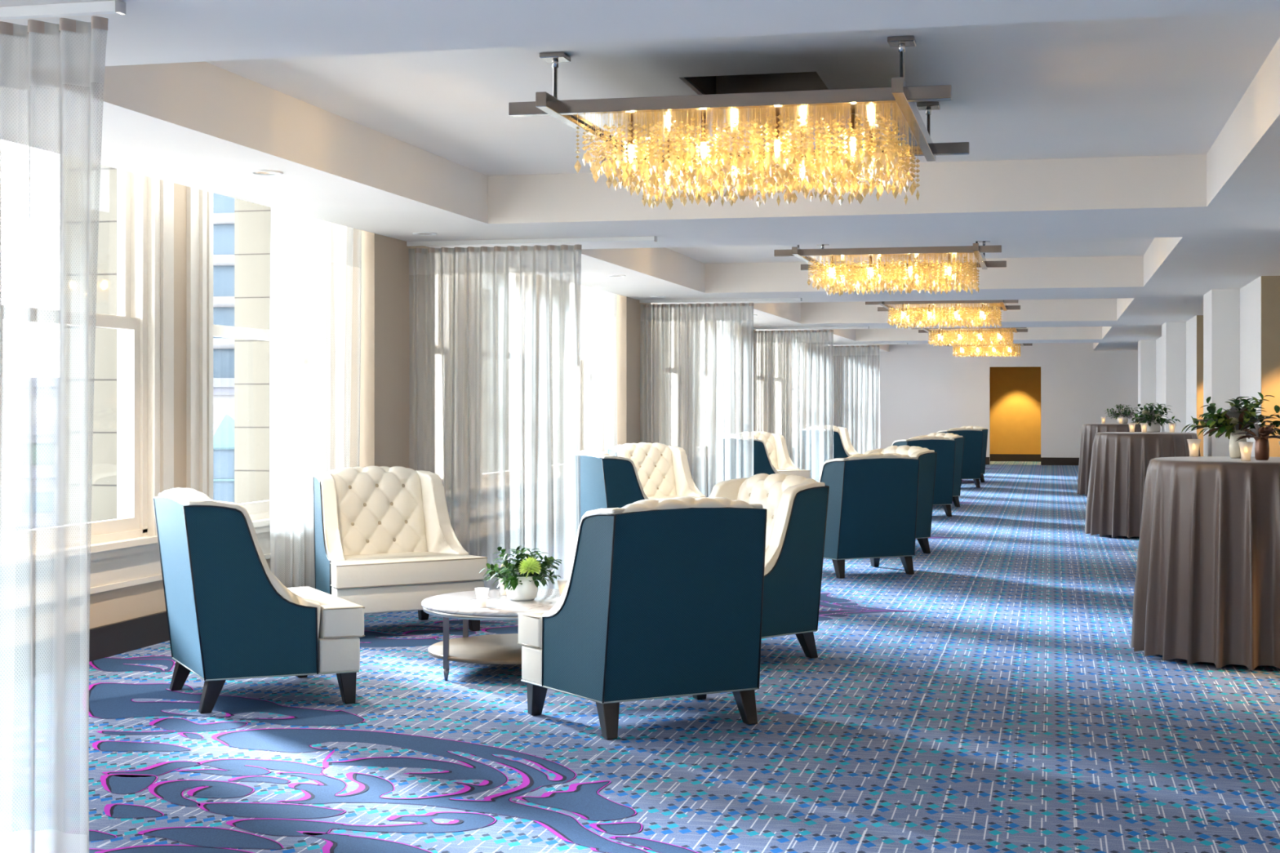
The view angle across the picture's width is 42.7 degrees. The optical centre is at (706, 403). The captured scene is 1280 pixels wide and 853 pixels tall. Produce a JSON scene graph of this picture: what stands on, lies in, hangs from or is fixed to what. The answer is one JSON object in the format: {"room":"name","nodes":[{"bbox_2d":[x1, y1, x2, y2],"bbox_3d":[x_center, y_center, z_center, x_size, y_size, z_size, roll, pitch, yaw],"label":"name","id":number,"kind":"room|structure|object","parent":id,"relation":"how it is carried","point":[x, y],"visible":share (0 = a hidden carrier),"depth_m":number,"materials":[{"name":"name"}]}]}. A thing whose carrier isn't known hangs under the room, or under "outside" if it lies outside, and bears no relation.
{"room":"event hall","nodes":[
{"label":"event hall","id":0,"kind":"room"},
{"bbox_2d":[14,182,813,646],"bbox_3d":[-1.808,-0.280,14.945,0.590,3.300,45.700,0,0,12],"label":"wall","id":1,"kind":"structure","parent":0,"point":[384,288],"depth_m":11.30,"materials":[{"name":"beige paint"}]},
{"bbox_2d":[15,168,173,608],"bbox_3d":[-3.349,-0.455,8.587,0.240,2.930,1.850,0,0,12],"label":"window","id":2,"kind":"structure","parent":1,"relation":"in","point":[125,549],"depth_m":9.21,"materials":[{"name":"paint"}]},
{"bbox_2d":[186,186,315,559],"bbox_3d":[-2.928,-0.455,10.583,0.240,2.930,1.850,0,0,12],"label":"window","id":3,"kind":"structure","parent":1,"relation":"in","point":[201,330],"depth_m":9.77,"materials":[{"name":"paint"}]},
{"bbox_2d":[269,207,361,588],"bbox_3d":[-2.524,-0.227,10.630,0.134,3.169,1.220,0,0,12],"label":"sheer curtain","id":4,"kind":"object","parent":1,"relation":"hanging from","point":[330,247],"visible":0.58,"depth_m":10.44,"materials":[{"name":"fabric"}]},
{"bbox_2d":[13,483,712,682],"bbox_3d":[-1.727,1.285,14.928,0.475,0.170,45.700,0,0,12],"label":"baseboard","id":5,"kind":"structure","parent":1,"relation":"attached to","point":[126,636],"depth_m":8.97,"materials":[{"name":"black"}]},
{"bbox_2d":[437,273,463,521],"bbox_3d":[-2.362,-0.455,13.264,0.240,2.930,1.850,0,0,12],"label":"window","id":6,"kind":"structure","parent":1,"relation":"in","point":[451,295],"depth_m":13.91,"materials":[{"name":"paint"}]},
{"bbox_2d":[468,272,541,518],"bbox_3d":[-1.941,-0.455,15.260,0.240,2.930,1.850,0,0,12],"label":"window","id":7,"kind":"structure","parent":1,"relation":"in","point":[517,283],"depth_m":15.62,"materials":[{"name":"paint"}]},
{"bbox_2d":[539,275,591,504],"bbox_3d":[-1.520,-0.455,17.256,0.240,2.930,1.850,0,0,12],"label":"window","id":8,"kind":"structure","parent":1,"relation":"in","point":[582,314],"depth_m":17.85,"materials":[{"name":"paint"}]},
{"bbox_2d":[653,303,688,460],"bbox_3d":[-0.533,-0.455,21.933,0.240,2.930,1.850,0,0,12],"label":"window","id":9,"kind":"structure","parent":1,"relation":"in","point":[675,325],"depth_m":22.54,"materials":[{"name":"paint"}]},
{"bbox_2d":[688,320,713,474],"bbox_3d":[-0.112,-0.455,23.929,0.240,2.930,1.850,0,0,12],"label":"window","id":10,"kind":"structure","parent":1,"relation":"in","point":[699,373],"depth_m":24.55,"materials":[{"name":"paint"}]},
{"bbox_2d":[756,329,768,428],"bbox_3d":[0.875,-0.455,28.606,0.240,2.930,1.850,0,0,12],"label":"window","id":11,"kind":"structure","parent":1,"relation":"in","point":[757,330],"depth_m":29.22,"materials":[{"name":"paint"}]},
{"bbox_2d":[769,342,786,439],"bbox_3d":[1.296,-0.455,30.602,0.240,2.930,1.850,0,0,12],"label":"window","id":12,"kind":"structure","parent":1,"relation":"in","point":[774,378],"depth_m":31.23,"materials":[{"name":"paint"}]},
{"bbox_2d":[63,155,775,524],"bbox_3d":[-2.297,-0.380,15.049,0.390,9.500,45.700,0,0,12],"label":"building exterior","id":13,"kind":"structure","parent":0,"point":[252,221],"depth_m":11.29,"materials":[{"name":"beige stone"}]},
{"bbox_2d":[506,573,537,600],"bbox_3d":[-0.948,0.945,8.386,0.166,0.124,0.166,0,0,12],"label":"bowl","id":14,"kind":"object","parent":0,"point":[526,589],"depth_m":8.32,"materials":[{"name":"white ceramic"}]},
{"bbox_2d":[583,285,617,453],"bbox_3d":[-1.114,-0.227,17.299,0.136,3.169,1.212,0,0,12],"label":"window","id":15,"kind":"structure","parent":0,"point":[602,304],"depth_m":17.22,"materials":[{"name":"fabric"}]},
{"bbox_2d":[0,0,1279,351],"bbox_3d":[3.270,-1.601,13.874,11.730,0.858,45.700,0,0,12],"label":"ceiling","id":16,"kind":"structure","parent":0,"point":[1122,162],"depth_m":8.21,"materials":[{"name":"paint"}]},
{"bbox_2d":[0,0,125,19],"bbox_3d":[-2.656,-1.153,4.955,1.956,0.035,0.034,0,0,12],"label":"track","id":17,"kind":"object","parent":16,"relation":"attached to","point":[113,6],"visible":1,"depth_m":4.78,"materials":[{"name":"white metal"}]},
{"bbox_2d":[0,15,108,852],"bbox_3d":[-2.663,0.117,4.958,1.880,2.481,0.126,0,0,12],"label":"sheer curtain","id":18,"kind":"object","parent":17,"relation":"hanging from","point":[38,53],"visible":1,"depth_m":4.80,"materials":[{"name":"fabric"}]},
{"bbox_2d":[248,169,283,175],"bbox_3d":[-2.231,-1.168,8.269,0.168,0.008,0.168,0,0,12],"label":"recessed light","id":19,"kind":"object","parent":16,"relation":"in","point":[262,172],"visible":1,"depth_m":8.26,"materials":[{"name":"white"}]},
{"bbox_2d":[412,231,436,235],"bbox_3d":[-1.940,-1.168,11.243,0.168,0.008,0.168,0,0,12],"label":"recessed light","id":20,"kind":"object","parent":16,"relation":"in","point":[416,233],"visible":1,"depth_m":11.22,"materials":[{"name":"beige"}]},
{"bbox_2d":[406,235,657,246],"bbox_3d":[-1.277,-1.153,11.634,1.896,0.035,0.034,0,0,12],"label":"track","id":21,"kind":"object","parent":16,"relation":"attached to","point":[647,237],"visible":1,"depth_m":11.61,"materials":[{"name":"white metal"}]},
{"bbox_2d":[408,244,582,589],"bbox_3d":[-1.524,0.117,11.686,1.308,2.481,0.120,0,0,12],"label":"sheer curtain","id":22,"kind":"object","parent":21,"relation":"hanging from","point":[562,260],"visible":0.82,"depth_m":11.67,"materials":[{"name":"fabric"}]},
{"bbox_2d":[639,297,802,302],"bbox_3d":[0.131,-1.153,18.308,1.896,0.035,0.034,0,0,12],"label":"track","id":23,"kind":"object","parent":16,"relation":"attached to","point":[763,299],"visible":1,"depth_m":18.29,"materials":[{"name":"white metal"}]},
{"bbox_2d":[640,302,753,497],"bbox_3d":[-0.122,0.117,18.357,1.324,2.481,0.137,0,0,12],"label":"sheer curtain","id":24,"kind":"object","parent":23,"relation":"hanging from","point":[654,313],"visible":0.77,"depth_m":18.34,"materials":[{"name":"fabric"}]},
{"bbox_2d":[508,35,969,209],"bbox_3d":[0.227,-1.230,7.515,1.870,0.508,1.870,0,0,12],"label":"crystal chandelier","id":25,"kind":"object","parent":16,"relation":"hanging from","point":[651,135],"visible":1,"depth_m":7.06,"materials":[{"name":"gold metal"}]},
{"bbox_2d":[627,122,634,162],"bbox_3d":[-0.337,-1.160,7.266,0.030,0.180,0.028,0,0,12],"label":"bulb socket","id":26,"kind":"object","parent":25,"relation":"attached to","point":[632,141],"depth_m":7.26,"materials":[{"name":"beige glass"}]},
{"bbox_2d":[700,119,706,156],"bbox_3d":[-0.014,-1.160,7.198,0.030,0.180,0.028,0,0,12],"label":"bulb socket","id":27,"kind":"object","parent":25,"relation":"attached to","point":[704,120],"depth_m":7.19,"materials":[{"name":"beige"}]},
{"bbox_2d":[773,116,779,153],"bbox_3d":[0.309,-1.160,7.130,0.030,0.180,0.028,0,0,12],"label":"bulb socket","id":28,"kind":"object","parent":25,"relation":"attached to","point":[776,119],"depth_m":7.12,"materials":[{"name":"beige"}]},
{"bbox_2d":[848,114,856,153],"bbox_3d":[0.632,-1.160,7.062,0.030,0.180,0.028,0,0,12],"label":"bulb socket","id":29,"kind":"object","parent":25,"relation":"attached to","point":[853,116],"depth_m":7.05,"materials":[{"name":"beige"}]},
{"bbox_2d":[684,71,828,94],"bbox_3d":[0.264,-1.817,7.763,0.670,0.625,0.840,0,0,12],"label":"vent","id":30,"kind":"object","parent":16,"relation":"attached to","point":[802,81],"depth_m":8.14,"materials":[{"name":"brown metal"}]},
{"bbox_2d":[753,326,869,329],"bbox_3d":[1.539,-1.153,24.980,1.896,0.035,0.034,0,0,12],"label":"track","id":31,"kind":"object","parent":16,"relation":"attached to","point":[806,327],"visible":0.82,"depth_m":24.94,"materials":[{"name":"white metal"}]},
{"bbox_2d":[753,329,833,481],"bbox_3d":[1.297,0.117,25.035,1.308,2.481,0.134,0,0,12],"label":"sheer curtain","id":32,"kind":"object","parent":31,"relation":"hanging from","point":[806,339],"visible":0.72,"depth_m":25.00,"materials":[{"name":"fabric"}]},
{"bbox_2d":[814,342,907,345],"bbox_3d":[2.947,-1.153,31.654,1.896,0.035,0.034,0,0,12],"label":"track","id":33,"kind":"object","parent":16,"relation":"attached to","point":[834,344],"visible":0.82,"depth_m":31.60,"materials":[{"name":"white metal"}]},
{"bbox_2d":[813,345,879,453],"bbox_3d":[2.709,0.117,31.704,1.328,2.481,0.136,0,0,12],"label":"sheer curtain","id":34,"kind":"object","parent":33,"relation":"hanging from","point":[872,351],"visible":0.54,"depth_m":31.64,"materials":[{"name":"fabric"}]},
{"bbox_2d":[773,240,1006,295],"bbox_3d":[1.635,-1.230,14.188,1.870,0.508,1.870,0,0,12],"label":"crystal chandelier","id":35,"kind":"object","parent":16,"relation":"hanging from","point":[914,260],"visible":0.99,"depth_m":13.76,"materials":[{"name":"brown metal"}]},
{"bbox_2d":[947,254,951,274],"bbox_3d":[2.040,-1.160,13.735,0.030,0.180,0.028,0,0,12],"label":"bulb socket","id":36,"kind":"object","parent":35,"relation":"attached to","point":[948,255],"depth_m":13.72,"materials":[{"name":"beige"}]},
{"bbox_2d":[865,299,1020,328],"bbox_3d":[3.043,-1.230,20.861,1.870,0.508,1.870,0,0,12],"label":"crystal chandelier","id":37,"kind":"object","parent":16,"relation":"hanging from","point":[935,310],"visible":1,"depth_m":20.47,"materials":[{"name":"brown metal"}]},
{"bbox_2d":[911,327,1027,346],"bbox_3d":[4.451,-1.230,27.534,1.870,0.508,1.870,0,0,12],"label":"crystal chandelier","id":38,"kind":"object","parent":16,"relation":"hanging from","point":[939,336],"visible":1,"depth_m":27.25,"materials":[{"name":"brown metal"}]},
{"bbox_2d":[943,343,1032,357],"bbox_3d":[5.859,-1.230,34.207,1.870,0.508,1.870,0,0,12],"label":"crystal chandelier","id":39,"kind":"object","parent":16,"relation":"hanging from","point":[957,351],"visible":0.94,"depth_m":33.93,"materials":[{"name":"brown metal"}]},
{"bbox_2d":[11,461,1279,852],"bbox_3d":[3.584,1.369,14.392,11.330,0.003,50.356,0,0,12],"label":"floor","id":40,"kind":"structure","parent":0,"point":[995,695],"depth_m":6.65,"materials":[{"name":"carpet"}]},
{"bbox_2d":[152,488,364,713],"bbox_3d":[-2.123,0.878,7.654,0.782,0.979,0.936,0,0,-29],"label":"chair","id":41,"kind":"object","parent":40,"relation":"on","point":[229,617],"visible":1,"depth_m":7.28,"materials":[{"name":"teal fabric"}]},
{"bbox_2d":[158,488,210,504],"bbox_3d":[-2.336,0.692,7.536,0.286,0.606,0.659,0,0,-29],"label":"tufted cushion","id":42,"kind":"object","parent":41,"relation":"on","point":[175,495],"depth_m":7.35,"materials":[{"name":"beige leather"}]},
{"bbox_2d":[287,586,364,639],"bbox_3d":[-2.019,0.989,7.711,0.542,0.149,0.934,0,0,-29],"label":"seat cushion","id":43,"kind":"object","parent":41,"relation":"on","point":[322,615],"depth_m":7.39,"materials":[{"name":"beige leather"}]},
{"bbox_2d":[312,466,487,631],"bbox_3d":[-1.919,0.878,9.907,0.936,0.979,0.782,0,0,-31],"label":"chair","id":44,"kind":"object","parent":40,"relation":"on","point":[385,540],"visible":0.96,"depth_m":9.91,"materials":[{"name":"beige leather"}]},
{"bbox_2d":[325,466,427,555],"bbox_3d":[-2.046,0.692,10.115,0.659,0.606,0.286,0,0,-31],"label":"tufted cushion","id":45,"kind":"object","parent":44,"relation":"on","point":[382,509],"depth_m":10.06,"materials":[{"name":"beige leather"}]},
{"bbox_2d":[331,551,487,589],"bbox_3d":[-1.858,0.989,9.806,0.934,0.149,0.542,0,0,-31],"label":"seat cushion","id":46,"kind":"object","parent":44,"relation":"on","point":[350,570],"depth_m":9.61,"materials":[{"name":"beige leather"}]},
{"bbox_2d":[421,588,559,680],"bbox_3d":[-0.961,1.189,8.399,1.000,0.362,1.000,0,0,0],"label":"coffee table","id":47,"kind":"object","parent":40,"relation":"on","point":[494,649],"visible":0.47,"depth_m":8.18,"materials":[{"name":"white stone"}]},
{"bbox_2d":[427,633,523,664],"bbox_3d":[-0.961,1.258,8.399,0.932,0.020,0.932,0,0,0],"label":"wood shelf","id":48,"kind":"object","parent":47,"relation":"attached to","point":[494,649],"depth_m":8.26,"materials":[{"name":"brown wood"}]},
{"bbox_2d":[475,587,488,607],"bbox_3d":[-1.112,0.961,8.084,0.072,0.092,0.072,0,0,12],"label":"votive candle","id":49,"kind":"object","parent":47,"relation":"on","point":[482,593],"visible":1,"depth_m":8.06,"materials":[{"name":"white glass"}]},
{"bbox_2d":[498,577,506,595],"bbox_3d":[-1.062,0.961,8.590,0.072,0.092,0.072,0,0,12],"label":"votive candle","id":50,"kind":"object","parent":47,"relation":"on","point":[503,592],"visible":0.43,"depth_m":8.57,"materials":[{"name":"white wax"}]},
{"bbox_2d":[480,545,561,600],"bbox_3d":[-0.950,0.869,8.394,0.381,0.276,0.395,0,0,43],"label":"flower arrangement","id":51,"kind":"object","parent":47,"relation":"on","point":[522,585],"visible":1,"depth_m":8.33,"materials":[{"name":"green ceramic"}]},
{"bbox_2d":[556,579,568,596],"bbox_3d":[-0.738,0.961,8.443,0.072,0.092,0.072,0,0,12],"label":"votive candle","id":52,"kind":"object","parent":47,"relation":"on","point":[562,584],"visible":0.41,"depth_m":8.42,"materials":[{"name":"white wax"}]},
{"bbox_2d":[568,449,648,542],"bbox_3d":[-0.679,0.878,13.768,0.782,0.979,0.936,0,0,-29],"label":"chair","id":53,"kind":"object","parent":40,"relation":"on","point":[607,481],"visible":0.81,"depth_m":13.37,"materials":[{"name":"teal fabric"}]},
{"bbox_2d":[571,449,609,457],"bbox_3d":[-0.893,0.692,13.650,0.286,0.606,0.659,0,0,-29],"label":"tufted cushion","id":54,"kind":"object","parent":53,"relation":"on","point":[584,454],"depth_m":13.48,"materials":[{"name":"beige leather"}]},
{"bbox_2d":[517,496,767,739],"bbox_3d":[-0.239,0.878,7.081,0.936,0.979,0.782,0,0,-28],"label":"chair","id":55,"kind":"object","parent":40,"relation":"on","point":[664,598],"visible":1,"depth_m":6.78,"materials":[{"name":"teal fabric"}]},
{"bbox_2d":[518,610,548,648],"bbox_3d":[-0.294,0.989,7.186,0.934,0.149,0.542,0,0,-28],"label":"seat cushion","id":56,"kind":"object","parent":55,"relation":"on","point":[533,627],"depth_m":7.10,"materials":[{"name":"beige leather"}]},
{"bbox_2d":[622,496,754,513],"bbox_3d":[-0.126,0.692,6.865,0.659,0.606,0.286,0,0,-28],"label":"tufted cushion","id":57,"kind":"object","parent":55,"relation":"on","point":[683,504],"depth_m":6.75,"materials":[{"name":"beige leather"}]},
{"bbox_2d":[607,442,708,500],"bbox_3d":[-0.476,0.878,16.021,0.936,0.979,0.782,0,0,-31],"label":"chair","id":58,"kind":"object","parent":40,"relation":"on","point":[664,473],"visible":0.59,"depth_m":16.21,"materials":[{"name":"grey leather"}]},
{"bbox_2d":[615,442,676,497],"bbox_3d":[-0.603,0.692,16.229,0.659,0.606,0.286,0,0,-31],"label":"tufted cushion","id":59,"kind":"object","parent":58,"relation":"on","point":[655,464],"depth_m":16.21,"materials":[{"name":"beige leather"}]},
{"bbox_2d":[648,495,708,500],"bbox_3d":[-0.414,0.989,15.920,0.934,0.149,0.542,0,0,-31],"label":"seat cushion","id":60,"kind":"object","parent":58,"relation":"on","point":[653,497],"depth_m":16.04,"materials":[{"name":"beige leather"}]},
{"bbox_2d":[717,435,779,481],"bbox_3d":[0.627,0.878,20.442,0.782,0.979,0.936,0,0,-29],"label":"chair","id":61,"kind":"object","parent":40,"relation":"on","point":[762,461],"visible":0.2,"depth_m":20.03,"materials":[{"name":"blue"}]},
{"bbox_2d":[708,473,829,657],"bbox_3d":[0.144,0.878,8.908,0.782,0.979,0.936,0,0,-33],"label":"chair","id":62,"kind":"object","parent":40,"relation":"on","point":[797,506],"visible":0.54,"depth_m":8.70,"materials":[{"name":"teal"}]},
{"bbox_2d":[737,473,817,547],"bbox_3d":[0.348,0.692,9.040,0.286,0.606,0.659,0,0,-33],"label":"tufted cushion","id":63,"kind":"object","parent":62,"relation":"on","point":[771,491],"depth_m":8.98,"materials":[{"name":"beige leather"}]},
{"bbox_2d":[734,431,810,478],"bbox_3d":[0.830,0.878,22.695,0.936,0.979,0.782,0,0,-31],"label":"chair","id":64,"kind":"object","parent":40,"relation":"on","point":[775,444],"visible":0.39,"depth_m":22.92,"materials":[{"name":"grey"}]},
{"bbox_2d":[744,431,777,469],"bbox_3d":[0.703,0.692,22.903,0.659,0.606,0.286,0,0,-31],"label":"tufted cushion","id":65,"kind":"object","parent":64,"relation":"on","point":[771,440],"depth_m":22.95,"materials":[{"name":"beige leather"}]},
{"bbox_2d":[776,468,809,478],"bbox_3d":[0.892,0.989,22.594,0.934,0.149,0.542,0,0,-31],"label":"seat cushion","id":66,"kind":"object","parent":64,"relation":"on","point":[806,473],"depth_m":22.53,"materials":[{"name":"beige leather"}]},
{"bbox_2d":[801,426,851,478],"bbox_3d":[2.098,0.878,27.173,0.782,0.979,0.936,0,0,-29],"label":"chair","id":67,"kind":"object","parent":40,"relation":"on","point":[839,451],"visible":0.19,"depth_m":26.78,"materials":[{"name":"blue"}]},
{"bbox_2d":[807,425,858,455],"bbox_3d":[2.302,0.878,29.426,0.936,0.979,0.782,0,0,-31],"label":"chair","id":68,"kind":"object","parent":40,"relation":"on","point":[844,433],"visible":0.12,"depth_m":29.66,"materials":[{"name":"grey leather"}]},
{"bbox_2d":[813,425,839,432],"bbox_3d":[2.175,0.692,29.634,0.659,0.606,0.286,0,0,-31],"label":"tufted cushion","id":69,"kind":"object","parent":68,"relation":"on","point":[835,428],"depth_m":29.73,"materials":[{"name":"beige leather"}]},
{"bbox_2d":[818,452,919,578],"bbox_3d":[1.204,0.878,13.195,0.936,0.979,0.782,0,0,-28],"label":"chair","id":70,"kind":"object","parent":40,"relation":"on","point":[873,501],"visible":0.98,"depth_m":12.86,"materials":[{"name":"teal fabric"}]},
{"bbox_2d":[847,452,911,460],"bbox_3d":[1.317,0.692,12.979,0.659,0.606,0.286,0,0,-28],"label":"tufted cushion","id":71,"kind":"object","parent":70,"relation":"on","point":[873,456],"depth_m":12.86,"materials":[{"name":"beige leather"}]},
{"bbox_2d":[863,444,937,553],"bbox_3d":[1.587,0.878,15.021,0.782,0.979,0.936,0,0,-33],"label":"chair","id":72,"kind":"object","parent":40,"relation":"on","point":[927,457],"visible":0.23,"depth_m":14.86,"materials":[{"name":"teal fabric"}]},
{"bbox_2d":[880,444,928,456],"bbox_3d":[1.792,0.692,15.154,0.286,0.606,0.659,0,0,-33],"label":"tufted cushion","id":73,"kind":"object","parent":72,"relation":"on","point":[913,451],"depth_m":15.08,"materials":[{"name":"beige leather"}]},
{"bbox_2d":[892,435,955,516],"bbox_3d":[2.510,0.878,19.869,0.936,0.979,0.782,0,0,-28],"label":"chair","id":74,"kind":"object","parent":40,"relation":"on","point":[944,447],"visible":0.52,"depth_m":19.65,"materials":[{"name":"teal fabric"}]},
{"bbox_2d":[909,435,951,440],"bbox_3d":[2.624,0.692,19.653,0.659,0.606,0.286,0,0,-28],"label":"tufted cushion","id":75,"kind":"object","parent":74,"relation":"on","point":[926,437],"depth_m":19.53,"materials":[{"name":"beige leather"}]},
{"bbox_2d":[916,432,964,506],"bbox_3d":[2.893,0.878,21.695,0.782,0.979,0.936,0,0,-33],"label":"chair","id":76,"kind":"object","parent":40,"relation":"on","point":[959,440],"visible":0.26,"depth_m":21.54,"materials":[{"name":"teal fabric"}]},
{"bbox_2d":[926,432,959,437],"bbox_3d":[3.098,0.692,21.828,0.286,0.606,0.659,0,0,-33],"label":"tufted cushion","id":77,"kind":"object","parent":76,"relation":"on","point":[934,434],"depth_m":21.79,"materials":[{"name":"beige leather"}]},
{"bbox_2d":[936,427,983,488],"bbox_3d":[3.982,0.878,26.600,0.936,0.979,0.782,0,0,-28],"label":"chair","id":78,"kind":"object","parent":40,"relation":"on","point":[973,440],"visible":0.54,"depth_m":26.37,"materials":[{"name":"teal"}]},
{"bbox_2d":[948,427,979,431],"bbox_3d":[4.095,0.692,26.384,0.659,0.606,0.286,0,0,-28],"label":"tufted cushion","id":79,"kind":"object","parent":78,"relation":"on","point":[954,428],"depth_m":26.26,"materials":[{"name":"beige leather"}]},
{"bbox_2d":[955,425,987,482],"bbox_3d":[4.365,0.878,28.427,0.782,0.979,0.936,0,0,-33],"label":"chair","id":80,"kind":"object","parent":40,"relation":"on","point":[984,429],"visible":0.14,"depth_m":28.29,"materials":[{"name":"teal"}]},
{"bbox_2d":[960,425,982,428],"bbox_3d":[4.569,0.692,28.559,0.286,0.606,0.659,0,0,-33],"label":"tufted cushion","id":81,"kind":"object","parent":80,"relation":"on","point":[973,427],"depth_m":28.53,"materials":[{"name":"beige leather"}]},
{"bbox_3d":[2.940,0.841,8.895,0.980,1.058,0.980,0,0,12],"label":"cocktail table","id":82,"kind":"object","parent":40,"relation":"on","visible":0},
{"bbox_2d":[1131,456,1279,671],"bbox_3d":[2.942,0.832,8.894,1.215,1.058,1.218,0,0,12],"label":"tablecloth","id":83,"kind":"object","parent":82,"relation":"on","point":[1207,581],"visible":0.96,"depth_m":8.49,"materials":[{"name":"brown fabric"}]},
{"bbox_2d":[1186,439,1200,457],"bbox_3d":[2.754,0.251,9.230,0.078,0.099,0.078,0,0,12],"label":"votive candle","id":84,"kind":"object","parent":83,"relation":"on","point":[1193,444],"visible":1,"depth_m":9.21,"materials":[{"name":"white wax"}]},
{"bbox_2d":[1181,391,1279,457],"bbox_3d":[2.934,0.119,9.035,0.592,0.364,0.484,0,0,12],"label":"flower arrangement","id":85,"kind":"object","parent":83,"relation":"on","point":[1232,421],"visible":0.97,"depth_m":8.97,"materials":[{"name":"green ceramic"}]},
{"bbox_2d":[1238,441,1253,461],"bbox_3d":[2.833,0.251,8.580,0.078,0.099,0.078,0,0,12],"label":"votive candle","id":86,"kind":"object","parent":83,"relation":"on","point":[1246,447],"visible":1,"depth_m":8.56,"materials":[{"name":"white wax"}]},
{"bbox_2d":[1234,423,1279,460],"bbox_3d":[2.979,0.204,8.690,0.251,0.195,0.249,0,0,-11],"label":"flower arrangement","id":87,"kind":"object","parent":83,"relation":"on","point":[1260,434],"visible":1,"depth_m":8.67,"materials":[{"name":"brown ceramic"}]},
{"bbox_3d":[4.563,0.841,16.974,0.980,1.058,0.980,0,0,12],"label":"cocktail table","id":88,"kind":"object","parent":40,"relation":"on","visible":0},
{"bbox_2d":[1084,431,1200,537],"bbox_3d":[4.556,0.832,16.972,1.215,1.059,1.227,0,0,12],"label":"tablecloth","id":89,"kind":"object","parent":88,"relation":"on","point":[1120,460],"visible":0.64,"depth_m":16.58,"materials":[{"name":"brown fabric"}]},
{"bbox_2d":[1127,402,1180,431],"bbox_3d":[4.674,0.146,17.217,0.502,0.310,0.497,0,0,-20],"label":"flower arrangement","id":90,"kind":"object","parent":89,"relation":"on","point":[1149,417],"visible":0.98,"depth_m":17.13,"materials":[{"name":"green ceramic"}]},
{"bbox_2d":[1146,420,1160,431],"bbox_3d":[4.697,0.241,17.201,0.170,0.120,0.170,0,0,12],"label":"bowl","id":91,"kind":"object","parent":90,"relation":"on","point":[1155,427],"depth_m":17.12,"materials":[{"name":"white ceramic"}]},
{"bbox_2d":[716,320,735,483],"bbox_3d":[0.287,-0.227,23.960,0.140,3.169,1.264,0,0,12],"label":"window","id":92,"kind":"structure","parent":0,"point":[725,337],"depth_m":23.81,"materials":[{"name":"glass"}]},
{"bbox_2d":[791,344,803,469],"bbox_3d":[1.699,-0.227,30.630,0.110,3.169,1.239,0,0,13],"label":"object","id":93,"kind":"structure","parent":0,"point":[802,348],"depth_m":30.84,"materials":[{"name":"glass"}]},
{"bbox_2d":[828,342,1137,464],"bbox_3d":[7.951,-0.280,36.300,11.830,3.300,0.120,0,0,12],"label":"wall","id":94,"kind":"structure","parent":0,"point":[926,389],"depth_m":36.60,"materials":[{"name":"paint"}]},
{"bbox_2d":[985,457,1079,465],"bbox_3d":[6.349,1.285,36.567,6.445,0.170,0.020,0,0,12],"label":"baseboard","id":95,"kind":"structure","parent":94,"relation":"attached to","point":[1044,460],"depth_m":36.25,"materials":[{"name":"black wood"}]},
{"bbox_2d":[990,366,1040,454],"bbox_3d":[7.143,0.070,37.672,2.326,2.600,2.230,0,0,12],"label":"wall","id":96,"kind":"structure","parent":0,"point":[1015,391],"depth_m":38.68,"materials":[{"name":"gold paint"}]},
{"bbox_2d":[990,453,1040,461],"bbox_3d":[7.351,1.285,38.655,2.126,0.170,0.020,0,0,12],"label":"baseboard","id":97,"kind":"structure","parent":96,"relation":"attached to","point":[993,457],"depth_m":38.66,"materials":[{"name":"black wood"}]},
{"bbox_2d":[1137,275,1279,457],"bbox_3d":[6.763,0.099,13.137,4.590,2.542,45.700,0,0,12],"label":"wall","id":98,"kind":"structure","parent":0,"point":[1167,363],"depth_m":16.74,"materials":[{"name":"paint"}]},
{"label":"outside","id":99,"kind":"structure","parent":0,"visible":0},
{"label":"ground","id":100,"kind":"structure","parent":99,"visible":0},
{"bbox_2d":[16,377,234,530],"bbox_3d":[-19.666,7.195,67.691,28.400,16.350,10.550,0,0,-16],"label":"building","id":101,"kind":"structure","parent":100,"relation":"on","point":[223,388],"depth_m":61.17,"materials":[{"name":"beige stone"}]},
{"bbox_2d":[213,192,234,377],"bbox_3d":[-21.794,-6.630,90.449,24.500,44.000,24.500,0,0,-12],"label":"building","id":102,"kind":"structure","parent":100,"relation":"on","point":[223,206],"depth_m":78.53,"materials":[{"name":"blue glass"}]},
{"bbox_2d":[213,413,234,502],"bbox_3d":[-14.578,7.845,49.578,4.804,15.050,4.804,0,0,34],"label":"building","id":103,"kind":"structure","parent":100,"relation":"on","point":[224,428],"depth_m":48.76,"materials":[{"name":"metal"}]},
{"bbox_3d":[6.142,0.841,24.408,0.980,1.058,0.980,0,0,12],"label":"cocktail table","id":104,"kind":"object","parent":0,"visible":0},
{"bbox_2d":[1076,423,1141,495],"bbox_3d":[6.154,0.832,24.411,1.225,1.058,1.216,0,0,12],"label":"tablecloth","id":105,"kind":"object","parent":104,"relation":"on","point":[1089,431],"visible":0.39,"depth_m":24.18,"materials":[{"name":"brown fabric"}]},
{"bbox_2d":[1104,404,1136,423],"bbox_3d":[6.203,0.154,24.446,0.487,0.295,0.478,0,0,12],"label":"flower arrangement","id":106,"kind":"object","parent":105,"relation":"on","point":[1122,412],"visible":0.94,"depth_m":24.41,"materials":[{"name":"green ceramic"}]},
{"bbox_2d":[1117,415,1128,423],"bbox_3d":[6.225,0.241,24.441,0.156,0.120,0.156,0,0,12],"label":"bowl","id":107,"kind":"object","parent":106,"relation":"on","point":[1125,420],"depth_m":24.38,"materials":[{"name":"white ceramic"}]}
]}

